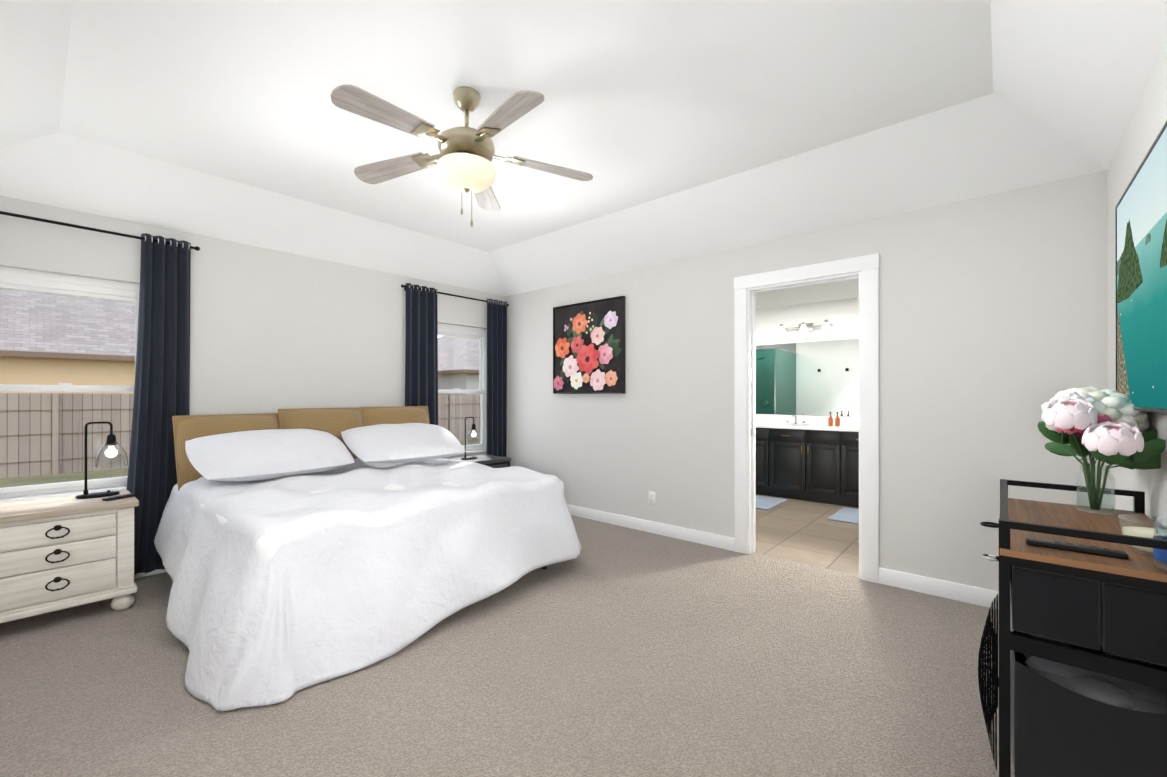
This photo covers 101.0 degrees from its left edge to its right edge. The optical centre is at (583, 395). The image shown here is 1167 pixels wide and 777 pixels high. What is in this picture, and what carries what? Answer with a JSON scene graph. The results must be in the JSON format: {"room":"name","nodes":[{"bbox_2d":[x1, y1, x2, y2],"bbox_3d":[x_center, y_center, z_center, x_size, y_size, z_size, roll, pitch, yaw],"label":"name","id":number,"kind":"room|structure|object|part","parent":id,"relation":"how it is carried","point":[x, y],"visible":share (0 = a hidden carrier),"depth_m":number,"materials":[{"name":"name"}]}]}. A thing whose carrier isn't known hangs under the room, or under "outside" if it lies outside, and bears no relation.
{"room":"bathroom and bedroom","nodes":[
{"label":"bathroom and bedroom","id":0,"kind":"room"},
{"bbox_2d":[0,195,504,458],"bbox_3d":[-2.374,0.012,4.223,0.160,2.490,4.440,0,0,41],"label":"wall","id":1,"kind":"structure","parent":0,"point":[272,331],"depth_m":3.89,"materials":[{"name":"paint"}]},
{"bbox_2d":[0,266,139,503],"bbox_3d":[-3.335,-0.064,3.096,0.163,1.422,0.800,0,0,41],"label":"window","id":2,"kind":"structure","parent":1,"relation":"in","point":[30,280],"depth_m":3.10,"materials":[{"name":"white plastic"}]},
{"bbox_2d":[0,211,199,574],"bbox_3d":[-3.236,0.055,3.050,0.083,2.320,1.270,0,0,41],"label":"curtain","id":3,"kind":"object","parent":1,"relation":"hanging from","point":[162,387],"visible":0.83,"depth_m":3.33,"materials":[{"name":"blue fabric"}]},
{"bbox_2d":[134,569,165,578],"bbox_3d":[-2.299,1.204,4.175,0.014,0.105,4.170,0,0,41],"label":"baseboard","id":4,"kind":"structure","parent":1,"relation":"attached to","point":[138,575],"depth_m":3.34,"materials":[{"name":"white"}]},
{"bbox_2d":[401,283,508,456],"bbox_3d":[-1.347,0.058,5.214,0.084,2.320,1.355,0,0,41],"label":"curtain","id":5,"kind":"object","parent":1,"relation":"hanging from","point":[421,368],"visible":0.73,"depth_m":4.96,"materials":[{"name":"blue fabric"}]},
{"bbox_2d":[438,323,486,454],"bbox_3d":[-1.389,-0.061,5.327,0.163,1.422,0.800,0,0,41],"label":"window","id":6,"kind":"structure","parent":1,"relation":"in","point":[455,331],"depth_m":5.53,"materials":[{"name":"white plastic"}]},
{"bbox_2d":[0,515,1014,776],"bbox_3d":[-0.502,1.284,2.548,5.180,0.060,4.380,0,0,41],"label":"floor carpet","id":7,"kind":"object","parent":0,"point":[616,651],"visible":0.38,"depth_m":2.05,"materials":[{"name":"beige carpet"}]},
{"bbox_2d":[0,490,138,623],"bbox_3d":[-3.010,0.937,2.746,0.488,0.634,0.646,0,0,41],"label":"nightstand","id":8,"kind":"object","parent":7,"relation":"on","point":[58,553],"visible":1,"depth_m":2.63,"materials":[{"name":"white wood"}]},
{"bbox_2d":[75,421,127,498],"bbox_3d":[-2.966,0.392,2.966,0.156,0.456,0.233,0,0,41],"label":"table lamp","id":9,"kind":"object","parent":8,"relation":"on","point":[111,451],"visible":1,"depth_m":2.96,"materials":[{"name":"black metal"}]},
{"bbox_2d":[102,494,134,500],"bbox_3d":[-2.778,0.612,2.876,0.045,0.016,0.140,0,0,16],"label":"remote control","id":10,"kind":"object","parent":8,"relation":"on","point":[118,497],"visible":1,"depth_m":2.86,"materials":[{"name":"black plastic"}]},
{"bbox_2d":[154,406,581,710],"bbox_3d":[-1.435,0.680,3.351,2.200,1.150,2.308,0,0,41],"label":"bed","id":11,"kind":"object","parent":7,"relation":"on","point":[299,549],"visible":1,"depth_m":2.59,"materials":[{"name":"white fabric"}]},
{"bbox_2d":[448,454,510,467],"bbox_3d":[-1.090,0.958,5.005,0.426,0.600,0.530,0,0,41],"label":"nightstand","id":12,"kind":"object","parent":7,"relation":"on","point":[493,461],"visible":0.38,"depth_m":4.96,"materials":[{"name":"wood"}]},
{"bbox_2d":[461,417,480,459],"bbox_3d":[-1.165,0.440,4.969,0.148,0.433,0.222,0,0,41],"label":"table lamp","id":13,"kind":"object","parent":12,"relation":"on","point":[473,433],"visible":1,"depth_m":4.97,"materials":[{"name":"black metal"}]},
{"bbox_2d":[978,479,1166,776],"bbox_3d":[1.623,0.806,1.598,0.472,0.892,0.924,0,0,41],"label":"cart","id":14,"kind":"object","parent":7,"relation":"on","point":[1080,681],"visible":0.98,"depth_m":1.30,"materials":[{"name":"black metal"}]},
{"bbox_2d":[1026,537,1128,558],"bbox_3d":[1.380,0.428,1.353,0.200,0.016,0.042,0,0,41],"label":"tv remote","id":15,"kind":"object","parent":14,"relation":"on","point":[1094,550],"visible":1,"depth_m":1.34,"materials":[{"name":"black plastic"}]},
{"bbox_2d":[1037,386,1165,514],"bbox_3d":[1.957,0.201,1.824,0.341,0.471,0.624,0,0,41],"label":"bouquet","id":16,"kind":"object","parent":14,"relation":"on","point":[1109,426],"visible":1,"depth_m":1.74,"materials":[{"name":"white plant"}]},
{"bbox_2d":[1118,514,1166,555],"bbox_3d":[1.583,0.391,1.328,0.145,0.090,0.145,0,0,41],"label":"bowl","id":17,"kind":"object","parent":14,"relation":"on","point":[1142,531],"visible":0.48,"depth_m":1.34,"materials":[{"name":"clear glass"}]},
{"bbox_2d":[1153,499,1166,569],"bbox_3d":[1.487,0.329,1.206,0.076,0.215,0.076,0,0,41],"label":"bottle","id":18,"kind":"object","parent":14,"relation":"on","point":[1159,555],"visible":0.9,"depth_m":1.22,"materials":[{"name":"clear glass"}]},
{"bbox_2d":[0,0,1166,309],"bbox_3d":[0.454,-1.394,3.649,5.180,0.420,7.290,0,0,41],"label":"ceiling","id":19,"kind":"structure","parent":0,"point":[680,130],"depth_m":2.56,"materials":[{"name":"paint"}]},
{"bbox_2d":[330,85,592,226],"bbox_3d":[-0.607,-1.191,2.405,1.291,0.671,1.270,0,0,41],"label":"fan","id":20,"kind":"object","parent":19,"relation":"hanging from","point":[465,157],"visible":1,"depth_m":2.34,"materials":[{"name":"beige wood"}]},
{"bbox_3d":[-0.826,-1.218,2.120,0.144,0.016,0.555,-14,-3,36],"label":"blade","id":21,"kind":"part","parent":20,"relation":"part of","materials":[{"name":"grey wood"}]},
{"bbox_3d":[-0.977,-1.217,2.566,0.555,0.016,0.144,-5,-13,17],"label":"blade","id":22,"kind":"part","parent":20,"relation":"part of","materials":[{"name":"grey wood"}]},
{"bbox_3d":[-0.599,-1.216,2.847,0.144,0.016,0.555,11,-5,0],"label":"blade","id":23,"kind":"part","parent":20,"relation":"part of","materials":[{"name":"grey wood"}]},
{"bbox_3d":[-0.355,-1.218,2.125,0.144,0.016,0.555,-13,13,-35],"label":"blade","id":24,"kind":"part","parent":20,"relation":"part of","materials":[{"name":"grey wood"}]},
{"bbox_3d":[-0.215,-1.217,2.574,0.555,0.016,0.144,5,9,-18],"label":"blade","id":25,"kind":"part","parent":20,"relation":"part of","materials":[{"name":"grey wood"}]},
{"bbox_2d":[505,170,1107,593],"bbox_3d":[0.998,0.012,4.148,5.020,2.490,0.120,0,0,41],"label":"wall","id":26,"kind":"structure","parent":0,"point":[993,332],"depth_m":3.10,"materials":[{"name":"paint"}]},
{"bbox_2d":[553,296,624,393],"bbox_3d":[0.021,-0.477,4.855,0.924,0.924,0.096,0,0,41],"label":"picture","id":27,"kind":"object","parent":26,"relation":"attached to","point":[589,346],"visible":1,"depth_m":4.80,"materials":[{"name":"black"}]},
{"bbox_2d":[567,504,733,550],"bbox_3d":[0.155,1.205,4.792,2.820,0.105,0.014,0,0,41],"label":"baseboard","id":28,"kind":"structure","parent":26,"relation":"attached to","point":[714,540],"depth_m":4.34,"materials":[{"name":"white wood"}]},
{"bbox_2d":[649,491,654,504],"bbox_3d":[0.624,0.937,4.387,0.070,0.116,0.008,0,0,41],"label":"outlet","id":29,"kind":"object","parent":26,"relation":"attached to","point":[651,497],"visible":1,"depth_m":4.38,"materials":[{"name":"white plastic"}]},
{"bbox_2d":[734,253,878,583],"bbox_3d":[1.637,0.156,3.588,1.008,2.200,0.158,0,0,41],"label":"door frame","id":30,"kind":"structure","parent":26,"relation":"attached to","point":[864,270],"depth_m":3.45,"materials":[{"name":"white wood"}]},
{"bbox_2d":[879,567,1010,609],"bbox_3d":[2.351,1.202,2.876,1.010,0.105,0.014,0,0,41],"label":"baseboard","id":31,"kind":"structure","parent":26,"relation":"attached to","point":[983,597],"depth_m":2.99,"materials":[{"name":"white"}]},
{"bbox_2d":[755,494,858,574],"bbox_3d":[2.022,1.288,5.183,4.440,0.060,2.910,0,0,41],"label":"floor","id":32,"kind":"structure","parent":0,"point":[802,531],"depth_m":4.30,"materials":[{"name":"tile"}]},
{"bbox_2d":[756,495,786,509],"bbox_3d":[1.919,1.251,5.751,0.800,0.015,0.650,0,0,41],"label":"bath rug","id":33,"kind":"object","parent":32,"relation":"on","point":[765,503],"visible":0.4,"depth_m":5.56,"materials":[{"name":"fabric"}]},
{"bbox_2d":[756,427,858,507],"bbox_3d":[2.609,0.835,6.040,3.000,0.850,0.601,0,0,41],"label":"bathroom vanity","id":34,"kind":"object","parent":32,"relation":"on","point":[811,458],"depth_m":5.65,"materials":[{"name":"black wood"}]},
{"bbox_2d":[756,423,858,430],"bbox_3d":[2.614,0.392,6.046,3.020,0.035,0.586,0,0,41],"label":"countertop","id":35,"kind":"structure","parent":34,"relation":"on","point":[819,426],"depth_m":5.87,"materials":[{"name":"white stone"}]},
{"bbox_2d":[828,412,832,425],"bbox_3d":[2.965,0.288,5.772,0.054,0.170,0.054,0,0,-4],"label":"soap bottle","id":36,"kind":"object","parent":35,"relation":"on","point":[830,420],"depth_m":5.75,"materials":[{"name":"brown plastic"}]},
{"bbox_2d":[835,412,839,425],"bbox_3d":[3.021,0.288,5.723,0.054,0.170,0.054,0,0,-4],"label":"soap bottle","id":37,"kind":"object","parent":35,"relation":"on","point":[837,420],"depth_m":5.71,"materials":[{"name":"brown plastic"}]},
{"bbox_2d":[828,507,858,523],"bbox_3d":[2.937,1.249,4.863,0.700,0.015,0.650,0,0,41],"label":"bath rug","id":38,"kind":"object","parent":32,"relation":"on","point":[847,515],"visible":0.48,"depth_m":4.92,"materials":[{"name":"fabric"}]},
{"bbox_2d":[756,297,858,417],"bbox_3d":[2.939,0.015,6.237,4.440,2.490,0.120,0,0,41],"label":"wall","id":39,"kind":"structure","parent":0,"point":[842,316],"depth_m":6.18,"materials":[{"name":"paint"}]},
{"bbox_2d":[776,320,832,337],"bbox_3d":[2.817,-0.845,6.144,0.672,0.170,0.181,0,0,41],"label":"sconce","id":40,"kind":"object","parent":39,"relation":"attached to","point":[804,328],"visible":1,"depth_m":6.11,"materials":[{"name":"white glass"}]},
{"bbox_2d":[756,339,858,415],"bbox_3d":[2.807,-0.210,6.269,3.000,0.940,0.006,0,0,41],"label":"vanity mirror","id":41,"kind":"object","parent":39,"relation":"attached to","point":[820,378],"visible":0.29,"depth_m":6.18,"materials":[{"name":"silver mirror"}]},
{"bbox_2d":[756,415,858,426],"bbox_3d":[2.800,0.325,6.259,3.020,0.100,0.021,0,0,41],"label":"backsplash","id":42,"kind":"structure","parent":39,"relation":"attached to","point":[759,418],"depth_m":6.19,"materials":[{"name":"white stone"}]},
{"bbox_2d":[1107,42,1166,529],"bbox_3d":[1.385,0.006,0.865,0.120,2.490,4.320,0,0,41],"label":"wall","id":43,"kind":"structure","parent":0,"point":[1148,120],"depth_m":1.98,"materials":[{"name":"paint"}]},
{"bbox_2d":[1115,121,1166,412],"bbox_3d":[1.770,-0.369,1.445,0.058,0.842,1.464,0,0,41],"label":"wall picture","id":44,"kind":"object","parent":43,"relation":"attached to","point":[1141,282],"visible":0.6,"depth_m":1.62},
{"label":"outside","id":45,"kind":"structure","parent":0,"visible":0},
{"bbox_2d":[0,439,479,487],"bbox_3d":[-29.249,1.810,38.141,84.940,0.200,140.000,0,0,41],"label":"grass","id":46,"kind":"structure","parent":45,"point":[49,478],"depth_m":9.71,"materials":[{"name":"green plant"}]},
{"bbox_2d":[0,288,134,393],"bbox_3d":[-23.685,-1.929,13.657,12.420,7.200,23.340,0,0,41],"label":"house","id":47,"kind":"structure","parent":46,"relation":"on","point":[60,353],"depth_m":14.78,"materials":[{"name":"brown"}]},
{"bbox_2d":[0,393,479,477],"bbox_3d":[-5.102,0.827,17.053,0.120,1.700,100.045,0,0,41],"label":"fence","id":48,"kind":"object","parent":46,"relation":"on","point":[58,414],"depth_m":10.30,"materials":[{"name":"beige wood"}]},
{"bbox_2d":[438,336,478,393],"bbox_3d":[-3.995,-1.698,33.570,11.920,6.800,18.640,0,0,41],"label":"house","id":49,"kind":"structure","parent":46,"relation":"on","point":[461,370],"depth_m":24.46,"materials":[{"name":"beige"}]}
]}

